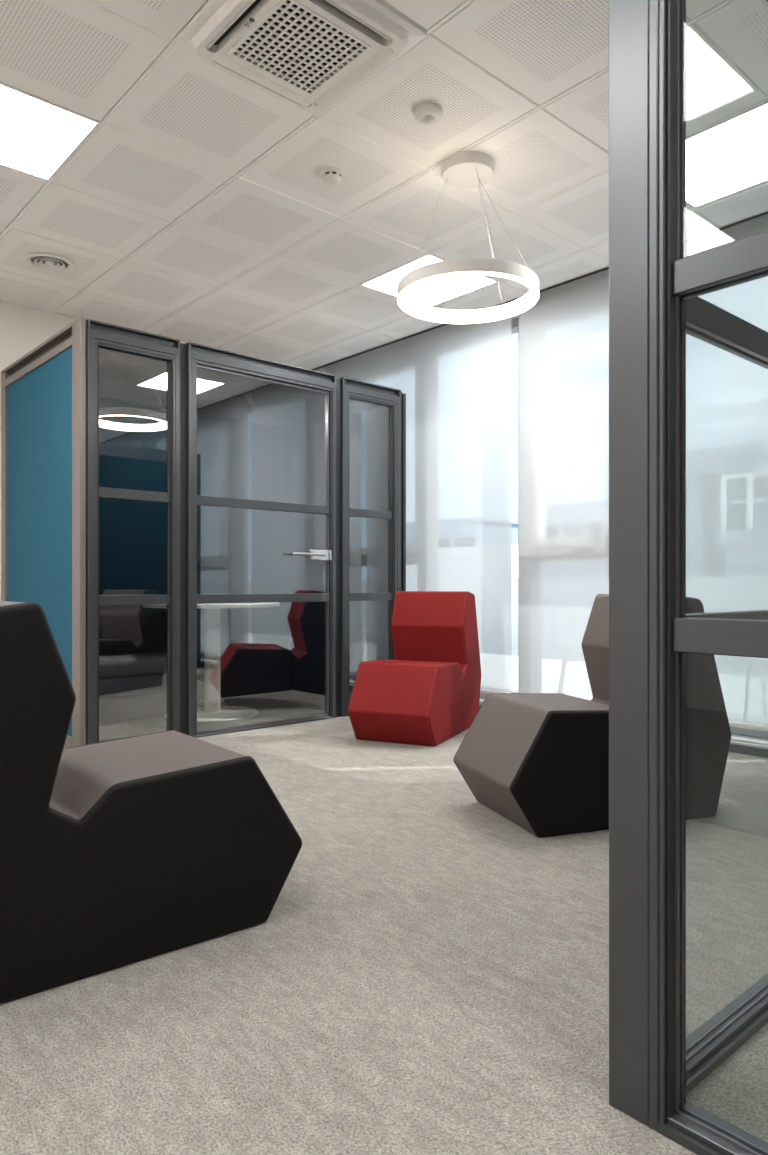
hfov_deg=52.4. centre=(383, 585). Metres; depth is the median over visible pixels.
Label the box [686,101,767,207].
recessed light
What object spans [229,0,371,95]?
grille
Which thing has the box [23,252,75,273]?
ceiling vent
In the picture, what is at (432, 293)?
recessed light
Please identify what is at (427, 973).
floor
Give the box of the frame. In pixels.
[609,0,767,1154]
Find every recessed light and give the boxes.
[0,81,100,180]
[360,253,498,306]
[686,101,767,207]
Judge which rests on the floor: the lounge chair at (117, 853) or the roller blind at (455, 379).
the lounge chair at (117, 853)
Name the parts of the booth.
acoustic panel, corner post, glass panel, rail, rail, post, door frame, door, rail, rail, handle, post, glass panel, rail, rail, corner post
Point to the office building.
(514, 522)
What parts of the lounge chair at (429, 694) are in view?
panel, panel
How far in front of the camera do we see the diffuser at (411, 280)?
3.48 m
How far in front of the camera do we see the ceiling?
3.39 m
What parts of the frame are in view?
corner post, rail, rail, glass panel, rail, rail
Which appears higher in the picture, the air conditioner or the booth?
the air conditioner
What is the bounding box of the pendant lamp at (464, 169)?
[397,151,539,323]
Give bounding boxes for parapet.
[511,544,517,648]
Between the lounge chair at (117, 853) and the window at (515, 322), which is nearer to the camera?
the lounge chair at (117, 853)
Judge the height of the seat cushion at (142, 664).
0.106 m
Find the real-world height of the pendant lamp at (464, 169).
0.583 m
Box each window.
[480,317,518,697]
[730,727,767,738]
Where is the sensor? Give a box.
[414,103,442,124]
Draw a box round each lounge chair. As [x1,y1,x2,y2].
[0,601,301,1003]
[347,591,480,745]
[453,594,730,837]
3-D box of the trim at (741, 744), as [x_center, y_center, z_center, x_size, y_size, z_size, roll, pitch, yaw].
[2.268,0.857,3.743,0.412,0.147,8.084,0,0,-42]
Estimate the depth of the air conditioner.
2.55 m
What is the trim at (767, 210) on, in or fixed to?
attached to the wall
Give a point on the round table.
(211, 711)
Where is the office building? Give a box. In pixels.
[512,519,517,544]
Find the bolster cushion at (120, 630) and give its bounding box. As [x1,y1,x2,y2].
[99,609,166,653]
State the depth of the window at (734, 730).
4.11 m
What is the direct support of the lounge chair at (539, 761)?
on the floor
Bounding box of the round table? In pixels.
[142,602,279,721]
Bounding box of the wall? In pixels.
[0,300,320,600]
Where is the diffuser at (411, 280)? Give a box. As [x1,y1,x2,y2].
[397,272,538,323]
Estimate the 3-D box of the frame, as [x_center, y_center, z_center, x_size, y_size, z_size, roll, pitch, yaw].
[1.972,-0.249,1.598,2.814,2.208,1.662,0,0,-42]
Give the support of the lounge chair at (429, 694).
on the floor
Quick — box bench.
[99,651,166,720]
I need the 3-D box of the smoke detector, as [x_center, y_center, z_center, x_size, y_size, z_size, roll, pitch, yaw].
[-0.229,-1.788,3.426,0.102,0.046,0.102,0,0,-42]
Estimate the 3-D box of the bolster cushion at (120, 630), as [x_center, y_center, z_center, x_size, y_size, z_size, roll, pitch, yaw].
[-1.708,0.306,5.246,0.551,0.289,0.206,0,0,-42]
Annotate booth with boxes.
[1,317,405,747]
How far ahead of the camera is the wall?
5.05 m
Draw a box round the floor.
[0,690,767,1154]
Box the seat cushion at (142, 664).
[99,651,166,677]
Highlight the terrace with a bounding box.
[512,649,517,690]
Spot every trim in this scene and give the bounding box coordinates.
[311,210,767,369]
[479,698,767,757]
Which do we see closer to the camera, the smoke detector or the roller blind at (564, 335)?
the smoke detector
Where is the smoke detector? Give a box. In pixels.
[320,167,343,185]
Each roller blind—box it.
[321,317,511,693]
[519,215,767,731]
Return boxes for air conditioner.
[175,0,426,116]
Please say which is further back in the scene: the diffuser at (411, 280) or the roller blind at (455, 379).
the roller blind at (455, 379)
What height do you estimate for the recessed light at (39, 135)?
0.022 m
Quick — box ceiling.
[0,0,767,368]

